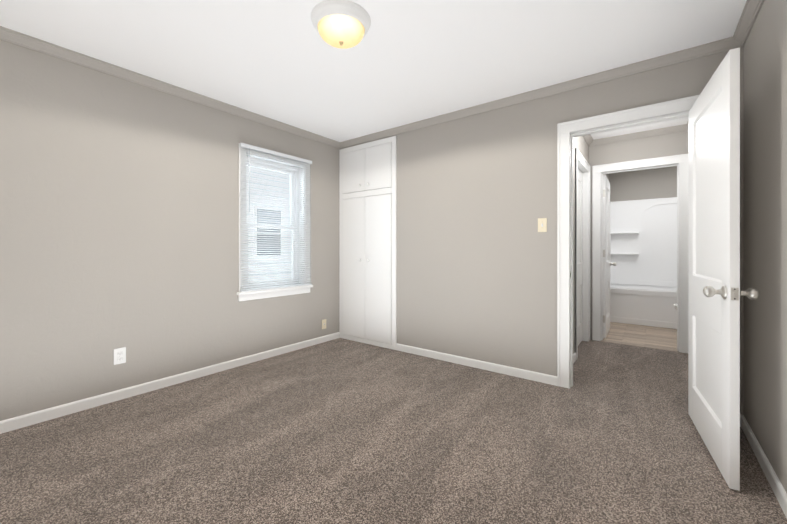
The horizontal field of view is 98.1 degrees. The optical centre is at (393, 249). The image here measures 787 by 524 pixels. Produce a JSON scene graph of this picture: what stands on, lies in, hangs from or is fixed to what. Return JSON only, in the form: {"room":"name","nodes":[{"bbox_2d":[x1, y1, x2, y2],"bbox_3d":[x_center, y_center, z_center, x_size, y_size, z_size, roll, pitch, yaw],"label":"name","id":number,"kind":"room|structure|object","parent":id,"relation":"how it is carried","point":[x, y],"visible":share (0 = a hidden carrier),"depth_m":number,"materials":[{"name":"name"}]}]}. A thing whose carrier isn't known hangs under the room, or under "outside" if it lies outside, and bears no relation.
{"room":"empty bedroom","nodes":[
{"label":"empty bedroom","id":0,"kind":"room"},
{"bbox_2d":[0,39,339,420],"bbox_3d":[-2.005,-0.110,2.753,0.180,2.460,4.390,0,0,37],"label":"wall","id":1,"kind":"structure","parent":0,"point":[119,212],"depth_m":2.57,"materials":[{"name":"paint"}]},
{"bbox_2d":[114,347,125,364],"bbox_3d":[-2.041,0.795,2.548,0.010,0.118,0.074,0,0,37],"label":"duplex electrical outlet","id":2,"kind":"object","parent":1,"relation":"attached to","point":[119,355],"visible":1,"depth_m":2.55,"materials":[{"name":"white plastic"}]},
{"bbox_2d":[0,332,339,433],"bbox_3d":[-1.927,1.083,2.695,0.014,0.074,4.150,0,0,37],"label":"baseboard","id":3,"kind":"structure","parent":1,"relation":"attached to","point":[40,416],"depth_m":2.65,"materials":[{"name":"white wood"}]},
{"bbox_2d":[0,26,340,148],"bbox_3d":[-1.911,-1.311,2.681,0.056,0.058,4.150,0,0,37],"label":"crown molding","id":4,"kind":"structure","parent":1,"relation":"attached to","point":[6,34],"depth_m":2.63,"materials":[{"name":"grey paint"}]},
{"bbox_2d":[239,147,309,291],"bbox_3d":[-1.292,-0.305,3.669,0.179,1.430,0.850,0,0,37],"label":"window unit","id":5,"kind":"structure","parent":1,"relation":"in","point":[291,182],"depth_m":3.74,"materials":[{"name":"white plastic"}]},
{"bbox_2d":[239,143,311,291],"bbox_3d":[-1.203,-0.304,3.601,0.044,1.427,0.852,0,0,37],"label":"mini blind","id":6,"kind":"object","parent":5,"relation":"attached to","point":[272,153],"visible":0.92,"depth_m":3.56,"materials":[{"name":"white plastic"}]},
{"bbox_2d":[237,285,312,301],"bbox_3d":[-1.253,0.455,3.639,0.148,0.090,0.890,0,0,37],"label":"window sill","id":7,"kind":"structure","parent":1,"relation":"attached to","point":[254,295],"depth_m":3.54,"materials":[{"name":"white wood"}]},
{"bbox_2d":[322,319,325,328],"bbox_3d":[-0.840,0.905,4.135,0.008,0.114,0.070,0,0,37],"label":"phone jack","id":8,"kind":"object","parent":1,"relation":"attached to","point":[324,324],"visible":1,"depth_m":4.13,"materials":[{"name":"beige plastic"}]},
{"bbox_2d":[0,0,746,141],"bbox_3d":[0.909,-1.390,3.054,4.700,0.100,8.550,0,0,37],"label":"ceiling","id":9,"kind":"structure","parent":0,"point":[403,62],"depth_m":2.26,"materials":[{"name":"white paint"}]},
{"bbox_2d":[311,0,370,48],"bbox_3d":[-0.305,-1.265,1.998,0.346,0.149,0.346,0,0,37],"label":"lamp","id":10,"kind":"object","parent":9,"relation":"attached to","point":[343,24],"visible":1,"depth_m":1.91,"materials":[{"name":"white glass"}]},
{"bbox_2d":[0,338,786,523],"bbox_3d":[0.185,1.161,2.099,4.700,0.080,6.151,0,0,37],"label":"floor carpet","id":11,"kind":"object","parent":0,"point":[340,431],"visible":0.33,"depth_m":1.90,"materials":[{"name":"brown carpet"}]},
{"bbox_2d":[341,47,743,414],"bbox_3d":[0.851,-0.110,3.268,3.750,2.460,0.120,0,0,37],"label":"wall","id":12,"kind":"structure","parent":0,"point":[476,252],"depth_m":3.12,"materials":[{"name":"paint"}]},
{"bbox_2d":[342,142,391,343],"bbox_3d":[-0.344,-0.069,4.056,0.786,2.265,0.056,0,0,37],"label":"closet doors","id":13,"kind":"structure","parent":12,"relation":"in","point":[366,267],"depth_m":4.04,"materials":[{"name":"white wood"}]},
{"bbox_2d":[339,136,396,349],"bbox_3d":[-0.326,-0.073,4.073,0.894,2.385,0.018,0,0,37],"label":"trim","id":14,"kind":"structure","parent":12,"relation":"attached to","point":[392,190],"depth_m":3.90,"materials":[{"name":"white wood"}]},
{"bbox_2d":[396,343,556,385],"bbox_3d":[0.691,1.083,3.305,1.650,0.074,0.014,0,0,37],"label":"baseboard","id":15,"kind":"structure","parent":12,"relation":"attached to","point":[521,373],"depth_m":3.19,"materials":[{"name":"white wood"}]},
{"bbox_2d":[340,38,727,147],"bbox_3d":[0.750,-1.311,3.234,3.510,0.058,0.056,0,0,37],"label":"crown molding","id":16,"kind":"structure","parent":12,"relation":"attached to","point":[719,46],"depth_m":2.75,"materials":[{"name":"grey paint"}]},
{"bbox_2d":[538,218,546,231],"bbox_3d":[1.252,-0.205,2.878,0.072,0.117,0.018,0,0,37],"label":"switch plate","id":17,"kind":"object","parent":12,"relation":"attached to","point":[542,224],"visible":1,"depth_m":2.88,"materials":[{"name":"beige plastic"}]},
{"bbox_2d":[557,95,698,388],"bbox_3d":[1.764,0.045,2.576,0.940,2.150,0.162,0,0,37],"label":"door frame","id":18,"kind":"structure","parent":12,"relation":"attached to","point":[565,130],"depth_m":2.76,"materials":[{"name":"white wood"}]},
{"bbox_2d":[685,118,688,130],"bbox_3d":[2.683,-1.311,3.008,0.056,0.058,1.680,0,0,37],"label":"crown molding","id":19,"kind":"structure","parent":12,"relation":"attached to","point":[686,125],"depth_m":3.66,"materials":[{"name":"grey paint"}]},
{"bbox_2d":[688,48,759,490],"bbox_3d":[1.819,0.091,1.914,0.200,2.035,0.850,0,0,37],"label":"bedroom door","id":20,"kind":"structure","parent":12,"relation":"in","point":[715,292],"depth_m":1.77,"materials":[{"name":"white wood"}]},
{"bbox_2d":[573,136,588,353],"bbox_3d":[1.877,-0.110,3.620,0.120,2.460,1.680,0,0,37],"label":"wall","id":21,"kind":"structure","parent":0,"point":[580,144],"depth_m":3.47,"materials":[{"name":"paint"}]},
{"bbox_2d":[578,169,582,344],"bbox_3d":[2.077,0.090,3.896,0.035,2.035,0.748,0,0,37],"label":"hall door","id":22,"kind":"structure","parent":21,"relation":"in","point":[580,256],"depth_m":4.09,"materials":[{"name":"white wood"}]},
{"bbox_2d":[583,134,593,145],"bbox_3d":[1.947,-1.311,3.566,0.056,0.058,1.680,0,0,37],"label":"crown molding","id":23,"kind":"structure","parent":21,"relation":"attached to","point":[589,140],"depth_m":4.07,"materials":[{"name":"grey paint"}]},
{"bbox_2d":[589,131,687,339],"bbox_3d":[3.090,-0.110,3.830,1.800,2.460,0.120,0,0,37],"label":"wall","id":24,"kind":"structure","parent":0,"point":[670,144],"depth_m":3.98,"materials":[{"name":"paint"}]},
{"bbox_2d":[603,175,616,337],"bbox_3d":[2.834,0.090,4.555,0.197,2.035,0.737,0,0,37],"label":"bathroom door","id":25,"kind":"structure","parent":24,"relation":"in","point":[607,263],"depth_m":4.35,"materials":[{"name":"white wood"}]},
{"bbox_2d":[575,148,687,359],"bbox_3d":[2.512,0.045,3.672,1.070,2.150,1.111,0,0,37],"label":"door frame","id":26,"kind":"structure","parent":24,"relation":"attached to","point":[681,160],"depth_m":4.00,"materials":[{"name":"white wood"}]},
{"bbox_2d":[593,124,684,145],"bbox_3d":[2.798,-1.311,3.941,0.840,0.058,0.056,0,0,37],"label":"crown molding","id":27,"kind":"structure","parent":24,"relation":"attached to","point":[679,128],"depth_m":3.91,"materials":[{"name":"grey paint"}]},
{"bbox_2d":[601,322,678,351],"bbox_3d":[3.803,1.162,4.721,2.100,0.076,2.399,0,0,37],"label":"floor","id":28,"kind":"structure","parent":0,"point":[662,338],"depth_m":4.41,"materials":[{"name":"brown wood"}]},
{"bbox_2d":[610,197,676,328],"bbox_3d":[4.124,0.148,5.170,1.520,1.942,0.765,0,0,37],"label":"bathtub","id":29,"kind":"object","parent":28,"relation":"on","point":[643,256],"visible":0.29,"depth_m":5.53,"materials":[{"name":"white plastic"}]},
{"bbox_2d":[609,166,676,201],"bbox_3d":[4.394,-0.111,5.527,1.530,2.460,0.120,0,0,37],"label":"wall","id":30,"kind":"structure","parent":0,"point":[655,183],"depth_m":5.64,"materials":[{"name":"paint"}]},
{"bbox_2d":[744,0,786,492],"bbox_3d":[0.972,-0.109,0.422,0.120,2.460,4.270,0,0,37],"label":"wall","id":31,"kind":"structure","parent":0,"point":[765,224],"depth_m":1.71,"materials":[{"name":"paint"}]},
{"bbox_2d":[728,0,764,50],"bbox_3d":[0.938,-1.310,0.523,0.056,0.058,4.150,0,0,37],"label":"crown molding","id":32,"kind":"structure","parent":31,"relation":"attached to","point":[749,15],"depth_m":1.98,"materials":[{"name":"grey paint"}]},
{"bbox_2d":[740,414,786,517],"bbox_3d":[0.948,1.084,0.516,0.030,0.074,4.150,0,0,37],"label":"baseboard","id":33,"kind":"structure","parent":31,"relation":"attached to","point":[779,491],"depth_m":1.69,"materials":[{"name":"white wood"}]},
{"label":"outside","id":34,"kind":"structure","parent":0,"visible":0},
{"bbox_2d":[247,166,291,281],"bbox_3d":[-3.547,-1.381,6.587,0.130,7.000,11.500,0,0,37],"label":"neighbor","id":35,"kind":"structure","parent":34,"point":[271,193],"depth_m":7.56,"materials":[{"name":"white"}]}
]}

